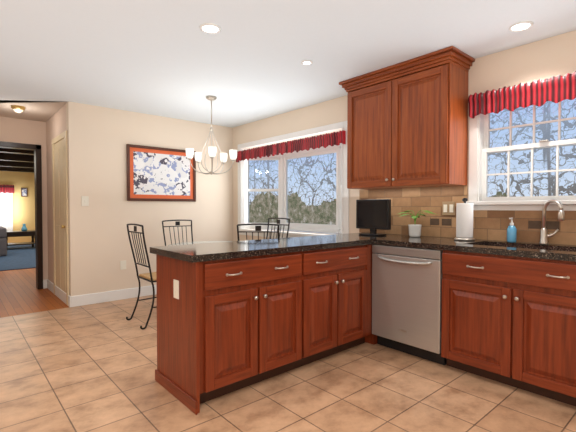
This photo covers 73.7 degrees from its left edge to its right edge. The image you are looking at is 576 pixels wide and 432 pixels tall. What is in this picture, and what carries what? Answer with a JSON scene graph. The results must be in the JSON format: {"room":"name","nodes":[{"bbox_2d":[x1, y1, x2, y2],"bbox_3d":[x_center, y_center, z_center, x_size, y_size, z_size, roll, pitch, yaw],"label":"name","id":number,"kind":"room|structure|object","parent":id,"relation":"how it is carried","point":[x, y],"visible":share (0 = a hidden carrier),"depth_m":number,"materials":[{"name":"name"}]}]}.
{"room":"kitchen","nodes":[
{"label":"kitchen","id":0,"kind":"room"},
{"bbox_2d":[0,171,34,242],"bbox_3d":[-6.714,-0.231,9.030,5.160,2.430,9.040,-1,2,-41],"label":"wall","id":1,"kind":"structure","parent":0,"point":[23,207],"depth_m":12.90,"materials":[{"name":"paint"}]},
{"bbox_2d":[0,185,13,230],"bbox_3d":[-9.297,-0.201,12.516,0.650,1.642,0.107,-1,2,-41],"label":"window","id":2,"kind":"structure","parent":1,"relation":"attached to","point":[6,199],"depth_m":12.59,"materials":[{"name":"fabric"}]},
{"bbox_2d":[21,188,27,196],"bbox_3d":[-8.866,-0.801,12.929,0.180,0.300,0.034,-1,2,-41],"label":"picture frame","id":3,"kind":"object","parent":1,"relation":"attached to","point":[24,192],"visible":1,"depth_m":12.92,"materials":[{"name":"brown wood"}]},
{"bbox_2d":[0,117,47,279],"bbox_3d":[-4.606,-0.137,4.778,2.745,2.430,0.140,-1,2,-41],"label":"wall","id":4,"kind":"structure","parent":0,"point":[14,130],"depth_m":5.53,"materials":[{"name":"paint"}]},
{"bbox_2d":[0,141,42,288],"bbox_3d":[-4.023,0.025,5.277,1.085,2.085,0.160,-1,2,-41],"label":"trim","id":5,"kind":"structure","parent":4,"relation":"attached to","point":[37,148],"depth_m":5.55,"materials":[{"name":"brown wood"}]},
{"bbox_2d":[0,242,68,317],"bbox_3d":[-6.464,1.023,8.664,5.300,0.060,11.280,-1,2,-41],"label":"floor","id":6,"kind":"structure","parent":0,"point":[19,294],"depth_m":5.12,"materials":[{"name":"brown wood"}]},
{"bbox_2d":[0,244,35,270],"bbox_3d":[-6.972,0.967,9.534,3.600,0.012,5.700,-1,2,-41],"label":"living room rug","id":7,"kind":"object","parent":6,"relation":"on","point":[17,257],"visible":0.25,"depth_m":8.84,"materials":[{"name":"blue carpet"}]},
{"bbox_2d":[0,226,6,255],"bbox_3d":[-7.907,0.506,8.907,2.180,0.937,1.000,-1,2,-41],"label":"sofa","id":8,"kind":"object","parent":7,"relation":"on","point":[3,231],"visible":1,"depth_m":9.21,"materials":[{"name":"fabric"}]},
{"bbox_2d":[6,224,34,249],"bbox_3d":[-7.685,0.574,11.027,0.800,0.706,0.700,-1,2,-41],"label":"coffee table","id":9,"kind":"object","parent":7,"relation":"on","point":[24,231],"visible":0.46,"depth_m":10.87,"materials":[{"name":"brown wood"}]},
{"bbox_2d":[46,104,65,282],"bbox_3d":[-3.092,-0.147,5.237,0.140,2.430,1.440,-1,2,-41],"label":"wall","id":10,"kind":"structure","parent":0,"point":[56,125],"depth_m":5.40,"materials":[{"name":"paint"}]},
{"bbox_2d":[52,131,68,305],"bbox_3d":[-2.930,0.025,4.910,0.050,2.100,0.850,-1,2,-41],"label":"door","id":11,"kind":"structure","parent":10,"relation":"attached to","point":[59,143],"depth_m":4.88,"materials":[{"name":"beige wood"}]},
{"bbox_2d":[66,101,232,295],"bbox_3d":[-1.715,-0.150,5.389,2.415,2.430,0.140,-1,2,-41],"label":"wall","id":12,"kind":"structure","parent":0,"point":[98,137],"depth_m":4.94,"materials":[{"name":"paint"}]},
{"bbox_2d":[81,196,88,205],"bbox_3d":[-2.453,-0.181,4.644,0.078,0.109,0.011,-1,2,-41],"label":"switch plate","id":13,"kind":"object","parent":12,"relation":"attached to","point":[84,200],"depth_m":4.64,"materials":[{"name":"white plastic"}]},
{"bbox_2d":[43,279,156,306],"bbox_3d":[-1.357,1.002,5.264,4.483,0.130,1.696,0,1,6],"label":"baseboard","id":14,"kind":"structure","parent":12,"relation":"attached to","point":[86,299],"depth_m":4.89,"materials":[{"name":"white wood"}]},
{"bbox_2d":[120,260,125,269],"bbox_3d":[-2.125,0.631,4.948,0.063,0.114,0.011,-1,2,-41],"label":"switch plate","id":15,"kind":"object","parent":12,"relation":"attached to","point":[122,263],"depth_m":4.94,"materials":[{"name":"white plastic"}]},
{"bbox_2d":[126,144,195,201],"bbox_3d":[-1.710,-0.568,5.271,0.970,0.730,0.030,-1,2,-41],"label":"picture frame","id":16,"kind":"object","parent":12,"relation":"attached to","point":[153,173],"visible":0.84,"depth_m":5.23,"materials":[{"name":"paper"}]},
{"bbox_2d":[0,0,575,154],"bbox_3d":[-3.923,-1.403,6.276,6.060,0.044,18.140,-1,2,-41],"label":"ceiling","id":17,"kind":"structure","parent":0,"point":[152,57],"depth_m":2.96,"materials":[{"name":"paint"}]},
{"bbox_2d":[0,148,33,172],"bbox_3d":[-6.753,-1.357,8.639,4.620,0.159,6.540,-1,2,-41],"label":"beam","id":18,"kind":"structure","parent":17,"relation":"attached to","point":[18,162],"depth_m":9.11,"materials":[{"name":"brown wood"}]},
{"bbox_2d":[11,105,25,112],"bbox_3d":[-3.326,-1.311,4.741,0.150,0.071,0.150,-1,2,-41],"label":"hall light","id":19,"kind":"object","parent":17,"relation":"attached to","point":[16,108],"depth_m":4.70,"materials":[{"name":"white glass"}]},
{"bbox_2d":[200,23,220,33],"bbox_3d":[-0.539,-1.301,2.674,0.148,0.010,0.148,-1,2,-41],"label":"recessed light","id":20,"kind":"object","parent":17,"relation":"in","point":[210,28],"visible":1,"depth_m":2.67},
{"bbox_2d":[185,96,236,174],"bbox_3d":[-0.882,-0.902,4.353,0.561,0.879,0.557,-1,2,-41],"label":"pendant chandelier","id":21,"kind":"object","parent":17,"relation":"hanging from","point":[212,151],"visible":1,"depth_m":4.32,"materials":[{"name":"silver metal"}]},
{"bbox_2d":[301,60,312,64],"bbox_3d":[0.163,-1.315,3.299,0.104,0.010,0.104,-1,2,-41],"label":"recessed light","id":22,"kind":"object","parent":17,"relation":"in","point":[304,62],"visible":1,"depth_m":3.29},
{"bbox_2d":[508,21,533,31],"bbox_3d":[1.599,-1.300,2.642,0.148,0.010,0.148,-1,2,-41],"label":"recessed light","id":23,"kind":"object","parent":17,"relation":"in","point":[523,25],"visible":1,"depth_m":2.64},
{"bbox_2d":[0,294,575,431],"bbox_3d":[-0.501,1.173,1.832,5.300,0.060,6.860,-1,2,-41],"label":"floor","id":24,"kind":"structure","parent":0,"point":[85,368],"depth_m":2.43,"materials":[{"name":"beige tile"}]},
{"bbox_2d":[126,224,156,329],"bbox_3d":[-1.325,0.581,4.034,0.604,1.017,0.486,-1,2,-41],"label":"chair","id":25,"kind":"object","parent":24,"relation":"on","point":[151,277],"visible":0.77,"depth_m":3.86,"materials":[{"name":"metal"}]},
{"bbox_2d":[162,220,192,245],"bbox_3d":[-1.272,0.561,4.942,0.488,1.018,0.626,-1,2,-41],"label":"chair","id":26,"kind":"object","parent":24,"relation":"on","point":[177,222],"visible":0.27,"depth_m":5.10,"materials":[{"name":"metal"}]},
{"bbox_2d":[168,241,230,245],"bbox_3d":[-0.897,0.710,4.543,1.010,0.748,1.010,-1,2,-41],"label":"dining table","id":27,"kind":"object","parent":24,"relation":"on","point":[196,242],"visible":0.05,"depth_m":4.80,"materials":[{"name":"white glass"}]},
{"bbox_2d":[237,223,279,240],"bbox_3d":[-0.303,0.577,4.188,0.486,1.018,0.605,0,1,0],"label":"chair","id":28,"kind":"object","parent":24,"relation":"on","point":[257,228],"visible":0.1,"depth_m":3.91,"materials":[{"name":"metal"}]},
{"bbox_2d":[266,218,289,238],"bbox_3d":[-0.327,0.548,4.798,0.604,1.047,0.486,-1,2,-41],"label":"chair","id":29,"kind":"object","parent":24,"relation":"on","point":[278,221],"visible":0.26,"depth_m":4.94,"materials":[{"name":"metal"}]},
{"bbox_2d":[150,233,575,414],"bbox_3d":[0.880,0.675,2.296,2.315,0.915,2.880,-1,2,-41],"label":"base cabinet","id":30,"kind":"object","parent":24,"relation":"on","point":[232,316],"visible":1,"depth_m":2.50,"materials":[{"name":"brown wood"}]},
{"bbox_2d":[173,279,178,298],"bbox_3d":[-0.692,0.453,2.379,0.008,0.115,0.070,-1,2,-41],"label":"outlet","id":31,"kind":"object","parent":30,"relation":"attached to","point":[175,281],"depth_m":2.38,"materials":[{"name":"white plastic"}]},
{"bbox_2d":[150,233,575,262],"bbox_3d":[0.878,0.238,2.285,2.311,0.040,2.880,-1,2,-41],"label":"countertop","id":32,"kind":"structure","parent":30,"relation":"on","point":[192,253],"depth_m":2.72,"materials":[{"name":"stone"}]},
{"bbox_2d":[356,199,390,235],"bbox_3d":[0.816,0.012,3.713,0.150,0.346,0.380,-1,2,-41],"label":"tv monitor","id":33,"kind":"object","parent":32,"relation":"on","point":[372,214],"visible":1,"depth_m":3.68,"materials":[{"name":"black plastic"}]},
{"bbox_2d":[399,210,437,236],"bbox_3d":[1.161,0.070,3.467,0.295,0.241,0.342,-1,2,-41],"label":"plant pot","id":34,"kind":"object","parent":32,"relation":"on","point":[414,229],"visible":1,"depth_m":3.46,"materials":[{"name":"white ceramic"}]},
{"bbox_2d":[454,198,474,240],"bbox_3d":[1.447,0.024,3.149,0.160,0.346,0.160,-1,2,-41],"label":"paper towel holder","id":35,"kind":"object","parent":32,"relation":"on","point":[464,211],"visible":1,"depth_m":3.10,"materials":[{"name":"white paper"}]},
{"bbox_2d":[507,218,516,241],"bbox_3d":[1.727,0.107,2.972,0.070,0.188,0.066,0,1,-1],"label":"soap dispenser","id":36,"kind":"object","parent":32,"relation":"on","point":[511,230],"visible":1,"depth_m":2.95,"materials":[{"name":"blue plastic"}]},
{"bbox_2d":[539,199,564,243],"bbox_3d":[1.900,0.043,2.743,0.091,0.327,0.199,0,1,-11],"label":"faucet","id":37,"kind":"object","parent":32,"relation":"on","point":[544,235],"visible":1,"depth_m":2.79,"materials":[{"name":"silver metal"}]},
{"bbox_2d":[372,244,446,364],"bbox_3d":[1.019,0.680,3.138,0.358,0.867,0.607,-1,2,-41],"label":"dishwasher","id":38,"kind":"object","parent":24,"relation":"on","point":[406,281],"visible":0.86,"depth_m":3.02,"materials":[{"name":"metal"}]},
{"bbox_2d":[233,30,575,245],"bbox_3d":[1.393,-0.110,3.549,0.152,2.430,6.720,-1,2,-41],"label":"wall","id":39,"kind":"structure","parent":0,"point":[555,56],"depth_m":3.28,"materials":[{"name":"paint"}]},
{"bbox_2d":[265,135,339,233],"bbox_3d":[0.220,-0.002,5.323,0.410,2.135,2.050,-1,2,-41],"label":"shell","id":40,"kind":"object","parent":39,"relation":"attached to","point":[322,135],"visible":0.05,"depth_m":5.19,"materials":[{"name":"paint"}]},
{"bbox_2d":[236,121,348,237],"bbox_3d":[0.126,-0.390,5.233,0.600,1.375,2.190,-1,2,-41],"label":"bay window","id":41,"kind":"structure","parent":40,"relation":"attached to","point":[334,142],"depth_m":5.22,"materials":[{"name":"white wood"}]},
{"bbox_2d":[339,46,474,189],"bbox_3d":[1.036,-0.795,3.535,0.400,1.056,1.158,-1,2,-41],"label":"upper cabinet","id":42,"kind":"object","parent":39,"relation":"attached to","point":[407,121],"visible":1,"depth_m":3.29,"materials":[{"name":"brown wood"}]},
{"bbox_2d":[442,202,454,214],"bbox_3d":[1.418,-0.067,3.397,0.010,0.120,0.115,-1,2,-41],"label":"outlet","id":43,"kind":"object","parent":39,"relation":"attached to","point":[448,208],"visible":1,"depth_m":3.39,"materials":[{"name":"beige plastic"}]},
{"bbox_2d":[466,71,575,210],"bbox_3d":[1.915,-0.523,2.878,0.235,0.965,1.115,-1,2,-41],"label":"sink window","id":44,"kind":"structure","parent":39,"relation":"in","point":[559,88],"depth_m":2.98,"materials":[{"name":"white wood"}]},
{"bbox_2d":[468,71,575,117],"bbox_3d":[1.873,-0.901,2.810,0.093,0.206,1.080,-1,2,-41],"label":"valance","id":45,"kind":"object","parent":44,"relation":"in","point":[559,88],"depth_m":2.88,"materials":[{"name":"fabric"}]},
{"label":"outside","id":46,"kind":"structure","parent":0,"visible":0},
{"bbox_2d":[249,98,575,224],"bbox_3d":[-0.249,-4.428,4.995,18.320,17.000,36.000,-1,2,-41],"label":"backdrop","id":47,"kind":"structure","parent":46,"point":[312,179],"depth_m":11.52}
]}

